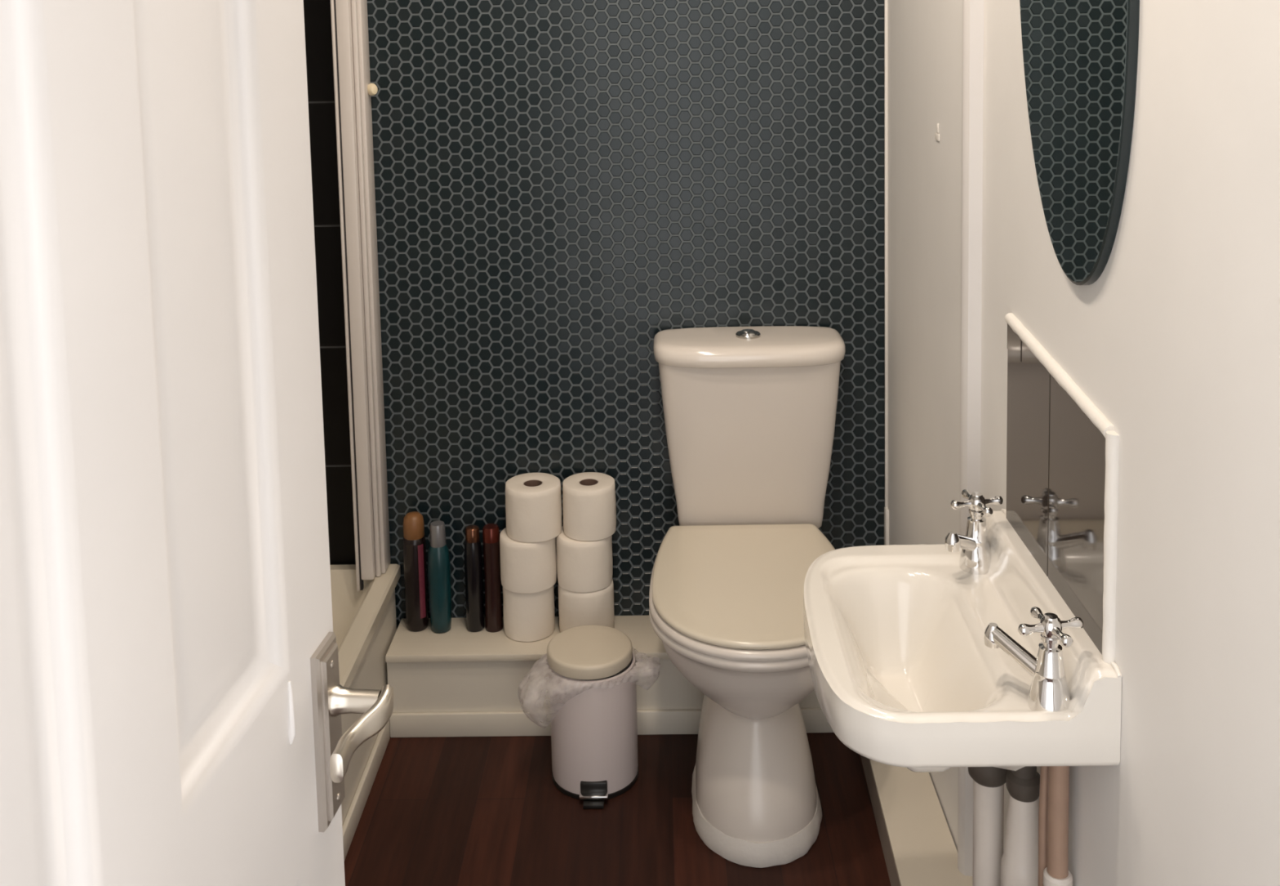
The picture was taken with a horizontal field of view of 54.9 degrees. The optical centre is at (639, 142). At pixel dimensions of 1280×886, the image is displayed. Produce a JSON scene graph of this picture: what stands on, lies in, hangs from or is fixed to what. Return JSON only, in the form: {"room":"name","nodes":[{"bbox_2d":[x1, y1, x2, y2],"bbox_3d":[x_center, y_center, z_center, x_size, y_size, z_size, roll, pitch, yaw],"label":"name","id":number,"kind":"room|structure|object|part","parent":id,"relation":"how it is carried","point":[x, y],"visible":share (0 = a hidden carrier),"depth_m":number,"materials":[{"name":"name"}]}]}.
{"room":"bathroom","nodes":[
{"label":"bathroom","id":0,"kind":"room"},
{"bbox_2d":[303,0,884,628],"bbox_3d":[-0.412,0.040,2.694,1.888,2.401,0.102,-1,6,1],"label":"wall","id":1,"kind":"structure","parent":0,"point":[562,186],"depth_m":2.65,"materials":[{"name":"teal tile"}]},
{"bbox_2d":[344,731,890,885],"bbox_3d":[-0.355,1.424,1.163,2.000,0.050,3.220,-1,6,1],"label":"floor","id":2,"kind":"structure","parent":0,"point":[444,811],"depth_m":2.31,"materials":[{"name":"brown wood"}]},
{"bbox_2d":[329,564,400,862],"bbox_3d":[-0.942,1.177,1.924,0.805,0.313,1.667,-1,6,1],"label":"bathtub","id":3,"kind":"object","parent":2,"relation":"on","point":[365,624],"visible":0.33,"depth_m":2.50,"materials":[{"name":"plastic"}]},
{"bbox_2d":[330,0,391,591],"bbox_3d":[-0.599,-0.016,2.591,0.060,1.960,0.104,2,7,31],"label":"screen","id":4,"kind":"object","parent":3,"relation":"on","point":[353,89],"visible":1,"depth_m":2.60,"materials":[{"name":"white metal"}]},
{"bbox_3d":[-0.605,-0.027,2.584,0.028,1.936,0.070,-1,6,1],"label":"frame","id":5,"kind":"part","parent":4,"relation":"part of","materials":[{"name":"white metal"}]},
{"bbox_3d":[-0.573,-0.114,2.610,0.041,0.026,0.021,4,8,43],"label":"knob","id":6,"kind":"part","parent":4,"relation":"part of","materials":[{"name":"white plastic"}]},
{"bbox_2d":[329,564,400,687],"bbox_3d":[-0.943,1.125,1.919,0.805,0.208,1.667,-1,6,1],"label":"tub","id":7,"kind":"object","parent":3,"relation":"in","point":[365,624],"depth_m":2.58,"materials":[{"name":"plastic"}]},
{"bbox_3d":[-0.564,1.184,1.916,0.027,0.286,1.640,-1,6,1],"label":"panel","id":8,"kind":"part","parent":3,"relation":"part of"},
{"bbox_2d":[518,624,660,808],"bbox_3d":[-0.106,1.128,2.438,0.253,0.276,0.197,-5,7,-36],"label":"pedal bin","id":9,"kind":"object","parent":2,"relation":"on","point":[593,683],"visible":1,"depth_m":2.38,"materials":[{"name":"metal"}]},
{"bbox_3d":[-0.100,1.004,2.440,0.169,0.031,0.169,-1,6,1],"label":"lid","id":10,"kind":"part","parent":9,"relation":"part of","materials":[{"name":"plastic"}]},
{"bbox_3d":[-0.089,1.256,2.372,0.056,0.005,0.018,-1,6,1],"label":"pedal plate","id":11,"kind":"part","parent":9,"relation":"part of","materials":[{"name":"silver metal"}]},
{"bbox_2d":[385,615,833,737],"bbox_3d":[0.008,1.149,2.666,1.080,0.184,0.165,-1,6,1],"label":"ledge","id":12,"kind":"object","parent":2,"relation":"on","point":[458,681],"visible":0.51,"depth_m":2.60,"materials":[{"name":"white paint"}]},
{"bbox_2d":[402,511,428,631],"bbox_3d":[-0.491,0.933,2.691,0.049,0.259,0.049,-1,6,1],"label":"hair spray","id":13,"kind":"object","parent":12,"relation":"on","point":[414,542],"visible":1,"depth_m":2.67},
{"bbox_2d":[427,520,451,632],"bbox_3d":[-0.437,0.942,2.680,0.049,0.242,0.049,5,8,45],"label":"bottle","id":14,"kind":"object","parent":12,"relation":"on","point":[438,556],"visible":1,"depth_m":2.66,"materials":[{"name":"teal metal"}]},
{"bbox_2d":[464,524,484,631],"bbox_3d":[-0.361,0.946,2.681,0.039,0.231,0.039,-1,6,1],"label":"bottle","id":15,"kind":"object","parent":12,"relation":"on","point":[473,575],"visible":1,"depth_m":2.67,"materials":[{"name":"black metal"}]},
{"bbox_2d":[482,523,502,632],"bbox_3d":[-0.321,0.945,2.680,0.039,0.232,0.039,-1,6,1],"label":"body spray","id":16,"kind":"object","parent":12,"relation":"on","point":[491,531],"visible":0.99,"depth_m":2.67,"materials":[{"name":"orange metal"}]},
{"bbox_2d":[502,584,555,641],"bbox_3d":[-0.242,1.004,2.676,0.112,0.110,0.111,-1,6,1],"label":"toilet roll","id":17,"kind":"object","parent":12,"relation":"on","point":[527,617],"visible":0.62,"depth_m":2.63,"materials":[{"name":"paper"}]},
{"bbox_2d":[499,527,556,593],"bbox_3d":[-0.241,0.894,2.662,0.122,0.110,0.121,-1,6,1],"label":"toilet roll","id":18,"kind":"object","parent":17,"relation":"on","point":[526,567],"visible":0.72,"depth_m":2.61,"materials":[{"name":"paper"}]},
{"bbox_2d":[505,472,561,542],"bbox_3d":[-0.229,0.783,2.652,0.121,0.110,0.121,-1,6,1],"label":"toilet roll","id":19,"kind":"object","parent":18,"relation":"on","point":[533,500],"visible":1,"depth_m":2.60,"materials":[{"name":"paper"}]},
{"bbox_2d":[558,578,614,631],"bbox_3d":[-0.116,1.002,2.673,0.120,0.110,0.121,-1,6,1],"label":"toilet roll","id":20,"kind":"object","parent":12,"relation":"on","point":[575,609],"visible":0.59,"depth_m":2.62,"materials":[{"name":"paper"}]},
{"bbox_2d":[555,525,613,592],"bbox_3d":[-0.120,0.892,2.660,0.121,0.110,0.121,-1,6,1],"label":"toilet roll","id":21,"kind":"object","parent":20,"relation":"on","point":[582,566],"visible":0.7,"depth_m":2.61,"materials":[{"name":"paper"}]},
{"bbox_2d":[562,471,616,541],"bbox_3d":[-0.109,0.781,2.651,0.115,0.110,0.114,-1,6,1],"label":"toilet roll","id":22,"kind":"object","parent":21,"relation":"on","point":[588,498],"visible":1,"depth_m":2.61,"materials":[{"name":"paper"}]},
{"bbox_3d":[0.009,1.156,2.673,1.080,0.168,0.152,-1,6,1],"label":"panel","id":23,"kind":"part","parent":12,"relation":"part of","materials":[{"name":"white paint"}]},
{"bbox_3d":[0.009,1.222,2.598,1.078,0.052,0.010,-1,6,1],"label":"skirting","id":24,"kind":"part","parent":12,"relation":"part of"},
{"bbox_2d":[648,325,845,867],"bbox_3d":[0.226,0.837,2.392,0.416,0.849,0.629,-1,6,1],"label":"toilet","id":25,"kind":"object","parent":2,"relation":"on","point":[749,412],"visible":0.9,"depth_m":2.40,"materials":[{"name":"ceramic"}]},
{"bbox_3d":[0.211,0.843,2.333,0.388,0.016,0.510,-1,6,1],"label":"seat","id":26,"kind":"part","parent":25,"relation":"part of","materials":[{"name":"plastic"}]},
{"bbox_3d":[0.211,0.825,2.331,0.376,0.019,0.498,-1,6,1],"label":"lid","id":27,"kind":"part","parent":25,"relation":"part of","materials":[{"name":"beige plastic"}]},
{"bbox_3d":[0.228,0.427,2.579,0.401,0.043,0.176,-1,6,1],"label":"cistern lid","id":28,"kind":"part","parent":25,"relation":"part of","materials":[{"name":"white ceramic"}]},
{"bbox_2d":[860,755,973,885],"bbox_3d":[0.469,1.289,1.658,0.154,0.086,1.855,-1,6,1],"label":"ledge","id":29,"kind":"object","parent":2,"relation":"on","point":[918,846],"visible":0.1,"depth_m":2.16,"materials":[{"name":"paint"}]},
{"bbox_3d":[0.468,1.293,1.659,0.147,0.078,1.855,-1,6,1],"label":"panel","id":30,"kind":"part","parent":29,"relation":"part of","materials":[{"name":"paint"}]},
{"bbox_2d":[968,765,1039,885],"bbox_3d":[0.497,0.984,1.681,0.070,0.513,0.138,-3,6,-21],"label":"pipe","id":31,"kind":"object","parent":29,"relation":"on","point":[1018,865],"visible":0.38,"depth_m":1.64,"materials":[{"name":"white plastic"}]},
{"bbox_2d":[1038,765,1072,885],"bbox_3d":[0.504,0.981,1.533,0.064,0.548,0.049,-5,7,-35],"label":"supply pipe","id":32,"kind":"object","parent":29,"relation":"on","point":[1054,789],"visible":0.8,"depth_m":1.51,"materials":[{"name":"orange metal"}]},
{"bbox_2d":[887,0,1279,885],"bbox_3d":[0.569,0.140,1.504,0.115,2.400,2.260,-1,6,1],"label":"wall","id":33,"kind":"structure","parent":0,"point":[1175,342],"depth_m":1.25,"materials":[{"name":"white paint"}]},
{"bbox_2d":[884,0,888,507],"bbox_3d":[0.523,-0.061,2.616,0.006,2.220,0.007,-1,6,1],"label":"trim","id":34,"kind":"structure","parent":33,"relation":"attached to","point":[885,1],"depth_m":2.65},
{"bbox_2d":[884,506,888,545],"bbox_3d":[0.542,0.921,2.711,0.008,0.245,0.025,-1,6,1],"label":"trim","id":35,"kind":"structure","parent":33,"relation":"attached to","point":[886,509],"depth_m":2.69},
{"bbox_2d":[935,123,939,141],"bbox_3d":[0.518,-0.019,2.144,0.003,0.030,0.028,-1,6,1],"label":"wall hook","id":36,"kind":"object","parent":33,"relation":"attached to","point":[937,135],"visible":1,"depth_m":2.14,"materials":[{"name":"white metal"}]},
{"bbox_2d":[803,488,1122,772],"bbox_3d":[0.378,0.633,1.600,0.323,0.236,0.469,-1,6,1],"label":"washbasin","id":37,"kind":"object","parent":33,"relation":"attached to","point":[962,651],"visible":0.98,"depth_m":1.55,"materials":[{"name":"ceramic"}]},
{"bbox_2d":[944,488,1003,574],"bbox_3d":[0.472,0.554,1.749,0.092,0.114,0.088,-1,6,1],"label":"tap","id":38,"kind":"object","parent":37,"relation":"on","point":[980,551],"depth_m":1.74,"materials":[{"name":"silver metal"}]},
{"bbox_2d":[983,606,1083,711],"bbox_3d":[0.455,0.588,1.413,0.098,0.114,0.108,-1,6,1],"label":"tap","id":39,"kind":"object","parent":37,"relation":"on","point":[1051,681],"depth_m":1.40,"materials":[{"name":"silver metal"}]},
{"bbox_2d":[957,0,983,875],"bbox_3d":[0.521,0.054,1.932,0.032,2.314,0.042,-1,6,1],"label":"trim","id":40,"kind":"structure","parent":33,"relation":"attached to","point":[972,10],"depth_m":1.93,"materials":[{"name":"paint"}]},
{"bbox_2d":[1004,312,1119,663],"bbox_3d":[0.531,0.416,1.574,0.017,0.307,0.414,-1,6,1],"label":"backsplash","id":41,"kind":"structure","parent":33,"relation":"attached to","point":[1063,451],"depth_m":1.53,"materials":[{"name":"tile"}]},
{"bbox_2d":[1019,0,1139,284],"bbox_3d":[0.513,-0.255,1.469,0.011,0.840,0.406,-1,6,1],"label":"oval mirror","id":42,"kind":"object","parent":33,"relation":"attached to","point":[1080,57],"visible":1,"depth_m":1.43,"materials":[{"name":"silver mirror"}]},
{"bbox_3d":[-0.439,0.276,0.345,2.100,2.400,0.100,-1,6,1],"label":"wall","id":43,"kind":"structure","parent":0,"visible":0},
{"bbox_2d":[0,0,393,885],"bbox_3d":[-0.287,0.435,0.747,0.097,1.973,0.648,-1,6,6],"label":"door","id":44,"kind":"structure","parent":43,"relation":"in","point":[173,700],"depth_m":0.79,"materials":[{"name":"paint"}]},
{"bbox_3d":[-0.263,0.499,1.046,0.012,0.153,0.044,-1,6,6],"label":"handle","id":45,"kind":"part","parent":44,"relation":"part of","materials":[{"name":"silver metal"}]},
{"bbox_3d":[-0.234,0.479,1.007,0.052,0.034,0.097,-1,6,1],"label":"lever","id":46,"kind":"part","parent":44,"relation":"part of","materials":[{"name":"silver metal"}]}
]}

